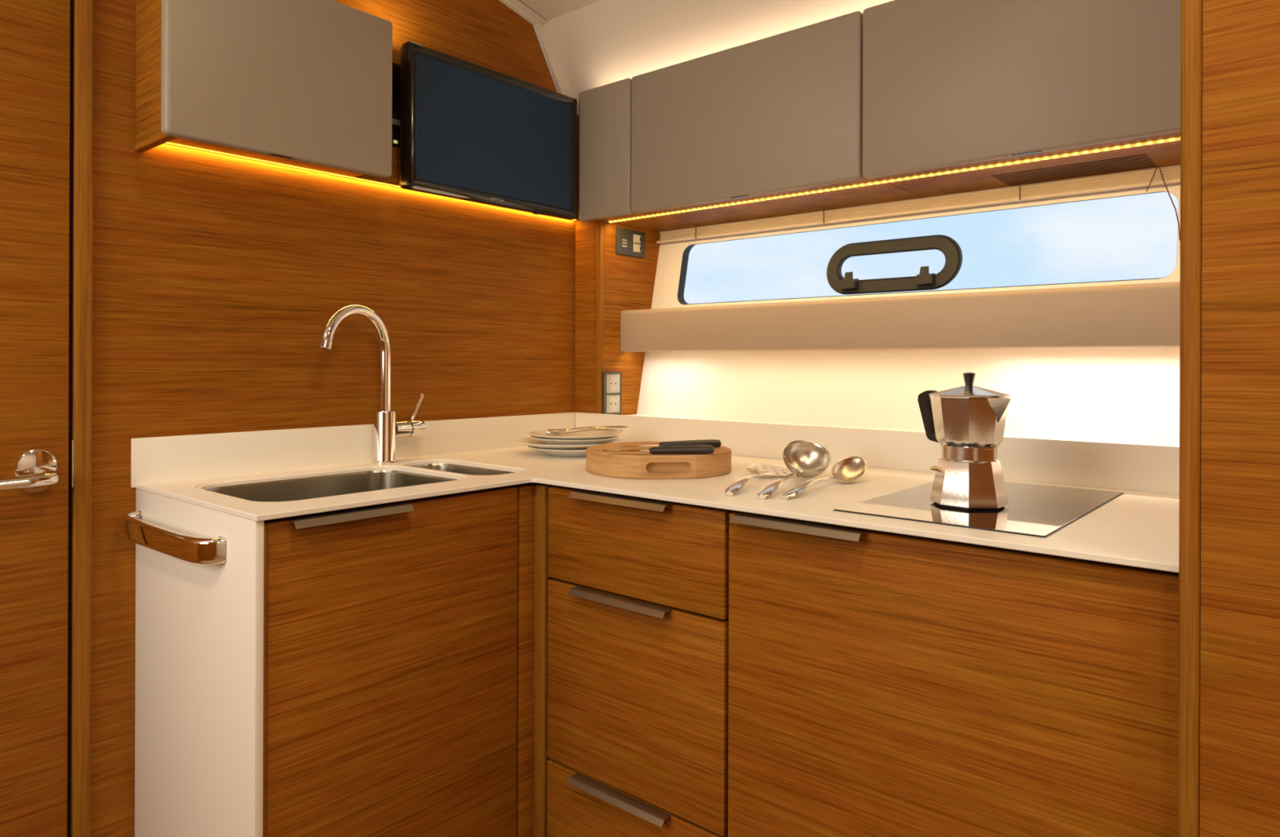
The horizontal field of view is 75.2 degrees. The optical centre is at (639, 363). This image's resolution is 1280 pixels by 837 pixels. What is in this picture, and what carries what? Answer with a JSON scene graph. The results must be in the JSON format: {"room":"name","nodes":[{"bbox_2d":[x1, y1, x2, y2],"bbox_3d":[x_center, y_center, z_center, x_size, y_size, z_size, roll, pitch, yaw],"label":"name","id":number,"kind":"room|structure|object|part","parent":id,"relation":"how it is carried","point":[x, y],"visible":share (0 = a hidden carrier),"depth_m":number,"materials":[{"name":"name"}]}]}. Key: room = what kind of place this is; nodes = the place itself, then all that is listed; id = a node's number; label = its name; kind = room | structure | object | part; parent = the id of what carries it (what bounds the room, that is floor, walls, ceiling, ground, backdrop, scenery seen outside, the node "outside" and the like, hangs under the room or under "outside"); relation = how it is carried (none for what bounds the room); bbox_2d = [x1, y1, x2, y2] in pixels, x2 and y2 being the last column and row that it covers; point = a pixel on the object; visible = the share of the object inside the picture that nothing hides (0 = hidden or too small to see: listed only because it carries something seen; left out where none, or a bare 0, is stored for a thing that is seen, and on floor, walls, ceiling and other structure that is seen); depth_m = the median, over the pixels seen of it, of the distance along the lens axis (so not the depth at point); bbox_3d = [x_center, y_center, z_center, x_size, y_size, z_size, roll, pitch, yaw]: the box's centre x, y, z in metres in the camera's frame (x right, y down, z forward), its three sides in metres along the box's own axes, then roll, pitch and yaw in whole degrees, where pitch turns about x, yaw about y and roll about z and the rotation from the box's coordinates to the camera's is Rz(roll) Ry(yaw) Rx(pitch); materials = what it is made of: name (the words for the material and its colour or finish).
{"room":"ship interior","nodes":[
{"label":"ship interior","id":0,"kind":"room"},
{"bbox_2d":[89,0,577,836],"bbox_3d":[-0.611,0.030,1.906,0.162,2.165,1.168,0,0,40],"label":"wall","id":1,"kind":"structure","parent":0,"point":[218,279],"depth_m":1.68,"materials":[{"name":"brown wood"}]},
{"bbox_2d":[0,0,74,836],"bbox_3d":[-1.179,0.056,1.105,0.097,2.090,0.738,0,0,40],"label":"door","id":2,"kind":"structure","parent":1,"relation":"in","point":[35,34],"depth_m":1.35,"materials":[{"name":"brown wood"}]},
{"bbox_3d":[-0.987,0.183,1.296,0.053,0.026,0.137,0,0,40],"label":"handle","id":3,"kind":"part","parent":2,"relation":"part of","materials":[{"name":"silver metal"}]},
{"bbox_3d":[-0.953,0.167,1.395,0.014,0.080,0.003,0,0,40],"label":"strike plate","id":4,"kind":"part","parent":2,"relation":"part of","materials":[{"name":"silver metal"}]},
{"bbox_2d":[66,0,73,836],"bbox_3d":[-0.969,0.029,1.406,0.026,2.165,0.007,0,0,40],"label":"trim","id":5,"kind":"structure","parent":1,"relation":"attached to","point":[71,1],"depth_m":1.40,"materials":[{"name":"black wood"}]},
{"bbox_2d":[70,0,93,836],"bbox_3d":[-0.949,0.029,1.410,0.036,2.165,0.024,0,0,40],"label":"trim","id":6,"kind":"structure","parent":1,"relation":"attached to","point":[82,64],"depth_m":1.40,"materials":[{"name":"brown wood"}]},
{"bbox_2d":[134,0,392,177],"bbox_3d":[-0.695,-0.533,1.570,0.166,0.315,0.430,0,0,40],"label":"upper cabinet","id":7,"kind":"object","parent":1,"relation":"attached to","point":[307,84],"visible":1,"depth_m":1.49,"materials":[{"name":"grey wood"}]},
{"bbox_3d":[-0.830,-0.532,1.426,0.147,0.312,0.015,0,0,40],"label":"panel","id":8,"kind":"part","parent":7,"relation":"part of","materials":[{"name":"brown wood"}]},
{"bbox_3d":[-0.697,-0.404,1.583,0.147,0.007,0.397,0,0,40],"label":"panel","id":9,"kind":"part","parent":7,"relation":"part of","materials":[{"name":"brown wood"}]},
{"bbox_2d":[166,142,576,220],"bbox_3d":[-0.528,-0.399,1.889,0.006,0.001,1.081,0,0,40],"label":"led strip","id":10,"kind":"object","parent":1,"relation":"attached to","point":[166,142],"visible":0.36,"depth_m":1.66,"materials":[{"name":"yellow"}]},
{"bbox_2d":[391,130,399,147],"bbox_3d":[-0.569,-0.506,1.956,0.119,0.043,0.240,0,0,40],"label":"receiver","id":11,"kind":"object","parent":1,"relation":"in","point":[395,135],"visible":0.08,"depth_m":1.88,"materials":[{"name":"black plastic"}]},
{"bbox_2d":[391,111,399,132],"bbox_3d":[-0.575,-0.550,1.951,0.115,0.045,0.215,0,0,40],"label":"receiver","id":12,"kind":"object","parent":11,"relation":"on","point":[395,116],"visible":0.04,"depth_m":1.89,"materials":[{"name":"black plastic"}]},
{"bbox_3d":[-0.395,-0.441,2.042,0.012,0.084,0.678,0,0,40],"label":"rail","id":13,"kind":"part","parent":1,"relation":"part of","materials":[{"name":"yellow wood"}]},
{"bbox_2d":[400,41,577,219],"bbox_3d":[-0.406,-0.532,2.037,0.201,0.318,0.514,0,0,40],"label":"television","id":14,"kind":"object","parent":1,"relation":"attached to","point":[469,131],"visible":1,"depth_m":1.94,"materials":[{"name":"black plastic"}]},
{"bbox_2d":[506,0,546,24],"bbox_3d":[-0.626,-0.977,1.743,0.022,0.168,1.160,0,0,40],"label":"trim","id":15,"kind":"structure","parent":1,"relation":"attached to","point":[516,3],"depth_m":2.14,"materials":[{"name":"beige"}]},
{"bbox_2d":[499,0,578,115],"bbox_3d":[-0.588,-0.874,1.814,0.012,0.374,1.318,0,0,40],"label":"trim","id":16,"kind":"structure","parent":1,"relation":"attached to","point":[562,83],"depth_m":2.22,"materials":[{"name":"beige"}]},
{"bbox_2d":[501,0,599,26],"bbox_3d":[0.028,-1.001,0.234,3.042,0.208,2.610,0,0,40],"label":"ceiling","id":17,"kind":"structure","parent":0,"point":[548,10],"depth_m":2.11,"materials":[{"name":"white paint"}]},
{"bbox_2d":[574,115,660,422],"bbox_3d":[-0.058,-0.250,2.375,0.094,0.870,0.262,0,0,40],"label":"wall","id":18,"kind":"structure","parent":0,"point":[608,283],"depth_m":2.29,"materials":[{"name":"brown wood"}]},
{"bbox_2d":[602,371,622,414],"bbox_3d":[-0.076,0.081,2.277,0.007,0.120,0.072,0,0,40],"label":"double socket","id":19,"kind":"object","parent":18,"relation":"attached to","point":[611,380],"visible":0.98,"depth_m":2.28,"materials":[{"name":"grey plastic"}]},
{"bbox_2d":[615,226,644,257],"bbox_3d":[-0.024,-0.340,2.334,0.010,0.074,0.122,0,0,40],"label":"switch plate","id":20,"kind":"object","parent":18,"relation":"attached to","point":[631,242],"visible":1,"depth_m":2.33,"materials":[{"name":"grey plastic"}]},
{"bbox_3d":[-0.025,-0.103,2.356,0.018,0.575,0.246,0,0,40],"label":"return panel","id":21,"kind":"part","parent":18,"relation":"part of","materials":[{"name":"brown wood"}]},
{"bbox_2d":[542,0,1180,233],"bbox_3d":[0.448,-0.644,1.868,1.520,0.540,0.425,0,0,40],"label":"wall","id":22,"kind":"structure","parent":0,"point":[602,42],"depth_m":2.02,"materials":[{"name":"beige"}]},
{"bbox_2d":[578,78,705,231],"bbox_3d":[0.011,-0.544,2.250,0.180,0.338,0.327,0,0,40],"label":"upper cabinet","id":23,"kind":"object","parent":22,"relation":"attached to","point":[605,110],"visible":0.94,"depth_m":2.13,"materials":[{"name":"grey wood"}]},
{"bbox_3d":[-0.089,-0.544,2.132,0.180,0.338,0.018,0,0,40],"label":"door","id":24,"kind":"part","parent":23,"relation":"part of","materials":[{"name":"beige paint"}]},
{"bbox_2d":[631,11,923,225],"bbox_3d":[0.315,-0.542,1.992,0.612,0.339,0.327,0,0,40],"label":"upper cabinet","id":25,"kind":"object","parent":22,"relation":"attached to","point":[780,114],"visible":0.98,"depth_m":1.85,"materials":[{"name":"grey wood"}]},
{"bbox_2d":[608,137,1180,222],"bbox_3d":[0.445,-0.382,1.802,1.386,0.004,0.008,0,0,40],"label":"led strip","id":26,"kind":"object","parent":25,"relation":"attached to","point":[1176,138],"visible":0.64,"depth_m":1.68,"materials":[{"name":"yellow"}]},
{"bbox_2d":[862,0,1181,197],"bbox_3d":[0.781,-0.540,1.595,0.608,0.339,0.327,0,0,40],"label":"upper cabinet","id":27,"kind":"object","parent":22,"relation":"attached to","point":[948,85],"visible":0.83,"depth_m":1.50,"materials":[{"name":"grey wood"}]},
{"bbox_2d":[636,182,1180,444],"bbox_3d":[0.549,-0.108,1.974,1.500,0.541,0.140,0,0,40],"label":"wall","id":28,"kind":"structure","parent":0,"point":[1128,394],"depth_m":1.87,"materials":[{"name":"white paint"}]},
{"bbox_2d":[620,281,1179,351],"bbox_3d":[0.521,-0.089,1.902,1.402,0.116,0.129,0,0,40],"label":"wall shelf","id":29,"kind":"object","parent":28,"relation":"attached to","point":[1141,315],"visible":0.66,"depth_m":1.74,"materials":[{"name":"beige paint"}]},
{"bbox_2d":[626,413,1179,446],"bbox_3d":[0.479,0.166,1.853,1.402,0.042,0.164,0,0,40],"label":"trim","id":30,"kind":"structure","parent":28,"relation":"attached to","point":[683,417],"depth_m":1.85,"materials":[{"name":"white"}]},
{"bbox_2d":[677,191,1178,304],"bbox_3d":[0.579,-0.255,1.987,1.260,0.234,0.081,0,0,40],"label":"window","id":31,"kind":"structure","parent":28,"relation":"in","point":[952,251],"depth_m":1.96,"materials":[{"name":"clear glass"}]},
{"bbox_2d":[656,166,1180,244],"bbox_3d":[0.585,-0.365,1.975,1.396,0.034,0.033,0,0,40],"label":"blind","id":32,"kind":"object","parent":31,"relation":"attached to","point":[1172,175],"visible":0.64,"depth_m":1.89,"materials":[{"name":"beige fabric"}]},
{"bbox_2d":[1146,165,1158,191],"bbox_3d":[0.987,-0.357,1.603,0.020,0.048,0.003,0,0,36],"label":"blind cord","id":33,"kind":"object","parent":32,"relation":"hanging from","point":[1157,166],"visible":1,"depth_m":1.60,"materials":[{"name":"grey fabric"}]},
{"bbox_2d":[1158,164,1180,240],"bbox_3d":[1.005,-0.306,1.578,0.006,0.150,0.043,0,0,-25],"label":"blind cord","id":34,"kind":"object","parent":32,"relation":"hanging from","point":[1158,165],"visible":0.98,"depth_m":1.57,"materials":[{"name":"beige fabric"}]},
{"bbox_2d":[1200,0,1279,836],"bbox_3d":[1.162,0.077,0.399,1.484,2.085,0.042,0,0,40],"label":"wall","id":35,"kind":"structure","parent":0,"point":[1240,655],"depth_m":0.84,"materials":[{"name":"brown wood"}]},
{"bbox_2d":[1177,0,1202,836],"bbox_3d":[0.591,0.072,0.889,0.019,2.090,0.056,0,0,40],"label":"trim","id":36,"kind":"structure","parent":35,"relation":"attached to","point":[1191,58],"depth_m":0.87,"materials":[{"name":"brown wood"}]},
{"bbox_3d":[0.179,1.131,0.427,3.050,0.030,3.090,0,0,40],"label":"floor","id":37,"kind":"structure","parent":0,"visible":0},
{"bbox_2d":[118,484,517,836],"bbox_3d":[-0.564,0.667,1.488,0.478,0.891,0.540,0,0,40],"label":"base cabinet","id":38,"kind":"object","parent":37,"relation":"on","point":[352,672],"depth_m":1.33,"materials":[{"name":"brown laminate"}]},
{"bbox_3d":[-0.873,0.276,1.452,0.022,0.040,0.003,0,0,40],"label":"mount plate","id":39,"kind":"part","parent":38,"relation":"part of","materials":[{"name":"silver metal"}]},
{"bbox_3d":[-0.760,0.276,1.331,0.355,0.040,0.045,0,0,40],"label":"grab rail","id":40,"kind":"part","parent":38,"relation":"part of","materials":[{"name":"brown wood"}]},
{"bbox_3d":[-0.714,0.667,1.326,0.460,0.891,0.013,0,0,40],"label":"panel","id":41,"kind":"part","parent":38,"relation":"part of","materials":[{"name":"white laminate"}]},
{"bbox_3d":[-0.623,0.277,1.240,0.022,0.040,0.003,0,0,40],"label":"mount plate","id":42,"kind":"part","parent":38,"relation":"part of","materials":[{"name":"silver metal"}]},
{"bbox_3d":[-0.440,0.234,1.282,0.024,0.011,0.198,0,0,40],"label":"pull handle","id":43,"kind":"part","parent":38,"relation":"part of","materials":[{"name":"beige"}]},
{"bbox_3d":[-0.389,0.627,1.376,0.018,0.794,0.470,0,0,40],"label":"door","id":44,"kind":"part","parent":38,"relation":"part of","materials":[{"name":"brown wood"}]},
{"bbox_2d":[513,482,551,836],"bbox_3d":[-0.196,0.671,1.594,0.062,0.886,0.100,0,0,40],"label":"cabinet filler","id":45,"kind":"object","parent":37,"relation":"on","point":[531,729],"visible":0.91,"depth_m":1.57,"materials":[{"name":"brown wood"}]},
{"bbox_3d":[-0.220,0.627,1.574,0.016,0.794,0.038,0,0,40],"label":"filler panel","id":46,"kind":"part","parent":45,"relation":"part of","materials":[{"name":"brown wood"}]},
{"bbox_3d":[-0.186,0.628,1.579,0.029,0.794,0.016,0,0,40],"label":"filler panel","id":47,"kind":"part","parent":45,"relation":"part of","materials":[{"name":"brown wood"}]},
{"bbox_2d":[546,484,736,836],"bbox_3d":[0.142,0.672,1.630,0.430,0.886,0.568,0,0,40],"label":"drawer unit","id":48,"kind":"object","parent":37,"relation":"on","point":[638,587],"visible":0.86,"depth_m":1.41,"materials":[{"name":"brown wood"}]},
{"bbox_3d":[-0.040,0.747,1.428,0.218,0.011,0.024,0,0,40],"label":"pull handle","id":49,"kind":"part","parent":48,"relation":"part of","materials":[{"name":"beige"}]},
{"bbox_3d":[-0.038,0.408,1.428,0.218,0.011,0.024,0,0,40],"label":"pull handle","id":50,"kind":"part","parent":48,"relation":"part of","materials":[{"name":"beige"}]},
{"bbox_3d":[-0.038,0.235,1.428,0.218,0.011,0.024,0,0,40],"label":"pull handle","id":51,"kind":"part","parent":48,"relation":"part of","materials":[{"name":"beige"}]},
{"bbox_3d":[-0.017,0.884,1.435,0.400,0.282,0.018,0,0,40],"label":"drawer","id":52,"kind":"part","parent":48,"relation":"part of","materials":[{"name":"brown wood"}]},
{"bbox_3d":[-0.015,0.315,1.435,0.400,0.168,0.018,0,0,40],"label":"drawer","id":53,"kind":"part","parent":48,"relation":"part of","materials":[{"name":"brown wood"}]},
{"bbox_2d":[728,511,1178,836],"bbox_3d":[0.531,0.674,1.298,0.596,0.886,0.568,0,0,40],"label":"base cabinet","id":54,"kind":"object","parent":37,"relation":"on","point":[881,683],"visible":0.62,"depth_m":1.08,"materials":[{"name":"brown wood"}]},
{"bbox_2d":[130,412,1179,572],"bbox_3d":[0.030,0.179,1.401,1.494,0.089,1.104,0,0,40],"label":"countertop","id":55,"kind":"structure","parent":54,"relation":"on","point":[1139,527],"depth_m":1.52,"materials":[{"name":"white stone"}]},
{"bbox_2d":[204,470,458,502],"bbox_3d":[-0.552,0.292,1.515,0.314,0.141,0.417,0,0,40],"label":"sink bowl","id":56,"kind":"object","parent":55,"relation":"in","point":[310,487],"visible":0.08,"depth_m":1.64,"materials":[{"name":"silver metal"}]},
{"bbox_2d":[317,303,425,463],"bbox_3d":[-0.571,0.044,1.758,0.059,0.337,0.275,0,0,32],"label":"tap","id":57,"kind":"object","parent":55,"relation":"on","point":[387,428],"visible":1,"depth_m":1.78,"materials":[{"name":"silver metal"}]},
{"bbox_3d":[-0.586,-0.010,1.722,0.024,0.228,0.189,0,0,25],"label":"spout","id":58,"kind":"part","parent":57,"relation":"part of","materials":[{"name":"silver metal"}]},
{"bbox_3d":[-0.497,0.096,1.857,0.031,0.060,0.010,0,0,-38],"label":"lever","id":59,"kind":"part","parent":57,"relation":"part of","materials":[{"name":"silver metal"}]},
{"bbox_3d":[-0.502,0.142,1.854,0.039,0.039,0.033,0,0,40],"label":"lever knob","id":60,"kind":"part","parent":57,"relation":"part of","materials":[{"name":"silver metal"}]},
{"bbox_2d":[409,463,515,475],"bbox_3d":[-0.373,0.273,1.731,0.324,0.101,0.144,0,0,40],"label":"sink bowl","id":61,"kind":"object","parent":55,"relation":"in","point":[452,468],"visible":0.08,"depth_m":1.81,"materials":[{"name":"silver metal"}]},
{"bbox_2d":[528,445,586,457],"bbox_3d":[-0.156,0.204,1.979,0.220,0.020,0.220,0,0,40],"label":"dinner plate","id":62,"kind":"object","parent":55,"relation":"on","point":[566,453],"visible":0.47,"depth_m":1.90,"materials":[{"name":"white ceramic"}]},
{"bbox_2d":[515,436,622,449],"bbox_3d":[-0.168,0.191,1.979,0.251,0.020,0.251,0,0,40],"label":"dinner plate","id":63,"kind":"object","parent":62,"relation":"on","point":[530,442],"visible":0.47,"depth_m":1.89,"materials":[{"name":"white ceramic"}]},
{"bbox_2d":[529,435,618,444],"bbox_3d":[-0.156,0.182,1.980,0.210,0.020,0.210,0,0,40],"label":"dinner plate","id":64,"kind":"object","parent":63,"relation":"on","point":[548,442],"visible":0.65,"depth_m":1.90,"materials":[{"name":"white ceramic"}]},
{"bbox_2d":[528,428,621,439],"bbox_3d":[-0.155,0.174,1.980,0.219,0.020,0.219,0,0,40],"label":"dinner plate","id":65,"kind":"object","parent":64,"relation":"on","point":[594,434],"visible":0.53,"depth_m":2.02,"materials":[{"name":"white ceramic"}]},
{"bbox_2d":[546,426,616,432],"bbox_3d":[-0.143,0.157,1.974,0.185,0.019,0.035,0,0,28],"label":"spoon","id":66,"kind":"object","parent":65,"relation":"on","point":[562,429],"visible":1,"depth_m":1.99,"materials":[{"name":"silver metal"}]},
{"bbox_2d":[546,428,564,432],"bbox_3d":[-0.201,0.162,2.004,0.054,0.008,0.035,-3,-1,24],"label":"bowl","id":67,"kind":"object","parent":66,"relation":"on","point":[562,429],"depth_m":1.99,"materials":[{"name":"silver metal"}]},
{"bbox_3d":[-0.118,0.153,1.967,0.134,0.009,0.014,-3,-1,24],"label":"handle","id":68,"kind":"part","parent":66,"relation":"part of","materials":[{"name":"silver metal"}]},
{"bbox_2d":[546,429,623,434],"bbox_3d":[-0.132,0.163,2.001,0.186,0.013,0.020,0,0,6],"label":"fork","id":69,"kind":"object","parent":65,"relation":"on","point":[587,429],"visible":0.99,"depth_m":2.00,"materials":[{"name":"silver metal"}]},
{"bbox_3d":[-0.109,0.162,1.999,0.140,0.009,0.017,-2,0,6],"label":"handle","id":70,"kind":"part","parent":69,"relation":"part of","materials":[{"name":"silver metal"}]},
{"bbox_2d":[546,425,627,431],"bbox_3d":[-0.129,0.157,2.037,0.200,0.014,0.017,0,0,-1],"label":"table knife","id":71,"kind":"object","parent":65,"relation":"on","point":[613,426],"visible":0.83,"depth_m":2.03,"materials":[{"name":"silver metal"}]},
{"bbox_3d":[-0.077,0.157,2.037,0.096,0.009,0.017,-2,0,-1],"label":"handle","id":72,"kind":"part","parent":71,"relation":"part of","materials":[{"name":"silver metal"}]},
{"bbox_2d":[586,441,731,479],"bbox_3d":[0.038,0.193,1.686,0.293,0.044,0.293,0,0,40],"label":"chopping board","id":73,"kind":"object","parent":55,"relation":"on","point":[622,464],"visible":0.92,"depth_m":1.56,"materials":[{"name":"brown wood"}]},
{"bbox_2d":[602,444,715,453],"bbox_3d":[0.036,0.162,1.568,0.213,0.017,0.026,0,0,-4],"label":"paring knife","id":74,"kind":"object","parent":73,"relation":"on","point":[687,449],"visible":1,"depth_m":1.56,"materials":[{"name":"black plastic"}]},
{"bbox_3d":[-0.023,0.163,1.565,0.095,0.001,0.015,0,0,4],"label":"blade","id":75,"kind":"part","parent":74,"relation":"part of","materials":[{"name":"silver metal"}]},
{"bbox_3d":[0.080,0.162,1.570,0.125,0.017,0.022,0,0,-8],"label":"handle","id":76,"kind":"part","parent":74,"relation":"part of","materials":[{"name":"black plastic"}]},
{"bbox_2d":[616,439,721,447],"bbox_3d":[0.058,0.162,1.669,0.222,0.017,0.022,0,0,-15],"label":"paring knife","id":77,"kind":"object","parent":73,"relation":"on","point":[715,442],"visible":0.78,"depth_m":1.67,"materials":[{"name":"black plastic"}]},
{"bbox_3d":[-0.001,0.164,1.652,0.099,0.001,0.022,0,0,-14],"label":"blade","id":78,"kind":"part","parent":77,"relation":"part of","materials":[{"name":"silver metal"}]},
{"bbox_3d":[0.102,0.162,1.682,0.130,0.017,0.022,0,0,-14],"label":"handle","id":79,"kind":"part","parent":77,"relation":"part of","materials":[{"name":"black plastic"}]},
{"bbox_2d":[724,462,792,495],"bbox_3d":[0.211,0.206,1.514,0.082,0.019,0.339,0,0,23],"label":"slotted turner","id":80,"kind":"object","parent":55,"relation":"on","point":[735,487],"visible":1,"depth_m":1.57,"materials":[{"name":"silver metal"}]},
{"bbox_3d":[0.189,0.206,1.461,0.025,0.019,0.223,0,0,23],"label":"handle","id":81,"kind":"part","parent":80,"relation":"part of","materials":[{"name":"silver metal"}]},
{"bbox_2d":[757,440,831,498],"bbox_3d":[0.264,0.181,1.461,0.087,0.070,0.306,0,0,26],"label":"ladle","id":82,"kind":"object","parent":55,"relation":"on","point":[803,458],"visible":1,"depth_m":1.58,"materials":[{"name":"silver metal"}]},
{"bbox_3d":[0.242,0.205,1.422,0.025,0.020,0.216,0,0,26],"label":"handle","id":83,"kind":"part","parent":82,"relation":"part of","materials":[{"name":"silver metal"}]},
{"bbox_2d":[782,440,831,477],"bbox_3d":[0.313,0.179,1.561,0.087,0.066,0.084,0,0,26],"label":"bowl","id":84,"kind":"object","parent":82,"relation":"on","point":[804,458],"depth_m":1.59,"materials":[{"name":"silver metal"}]},
{"bbox_2d":[781,456,866,499],"bbox_3d":[0.324,0.194,1.437,0.052,0.043,0.298,0,0,34],"label":"serving spoon","id":85,"kind":"object","parent":55,"relation":"on","point":[850,468],"visible":1,"depth_m":1.53,"materials":[{"name":"silver metal"}]},
{"bbox_3d":[0.292,0.206,1.412,0.025,0.020,0.223,0,0,34],"label":"handle","id":86,"kind":"part","parent":85,"relation":"part of","materials":[{"name":"silver metal"}]},
{"bbox_2d":[831,456,866,483],"bbox_3d":[0.384,0.194,1.525,0.052,0.042,0.084,0,0,34],"label":"spoon bowl","id":87,"kind":"object","parent":85,"relation":"on","point":[850,468],"depth_m":1.54,"materials":[{"name":"silver metal"}]},
{"bbox_2d":[832,481,1123,537],"bbox_3d":[0.549,0.216,1.312,0.291,0.002,0.477,0,0,40],"label":"induction hob","id":88,"kind":"object","parent":55,"relation":"in","point":[1032,509],"visible":0.77,"depth_m":1.23,"materials":[{"name":"black glass"}]},
{"bbox_2d":[917,372,1011,510],"bbox_3d":[0.493,0.114,1.274,0.135,0.202,0.123,0,0,22],"label":"moka pot","id":89,"kind":"object","parent":88,"relation":"on","point":[968,421],"visible":1,"depth_m":1.23,"materials":[{"name":"silver metal"}]},
{"bbox_3d":[0.468,0.084,1.327,0.015,0.084,0.054,0,0,-29],"label":"handle","id":90,"kind":"part","parent":89,"relation":"part of","materials":[{"name":"black plastic"}]},
{"bbox_3d":[0.502,0.024,1.268,0.016,0.021,0.016,0,0,44],"label":"lid knob","id":91,"kind":"part","parent":89,"relation":"part of","materials":[{"name":"black plastic"}]},
{"bbox_3d":[0.502,0.041,1.268,0.107,0.015,0.107,0,0,-1],"label":"lid","id":92,"kind":"part","parent":89,"relation":"part of","materials":[{"name":"silver metal"}]},
{"bbox_3d":[0.528,0.069,1.224,0.032,0.038,0.033,0,0,22],"label":"spout","id":93,"kind":"part","parent":89,"relation":"part of","materials":[{"name":"silver metal"}]},
{"bbox_3d":[0.224,0.236,1.205,0.210,0.011,0.024,0,0,40],"label":"pull handle","id":94,"kind":"part","parent":54,"relation":"part of","materials":[{"name":"beige"}]}
]}

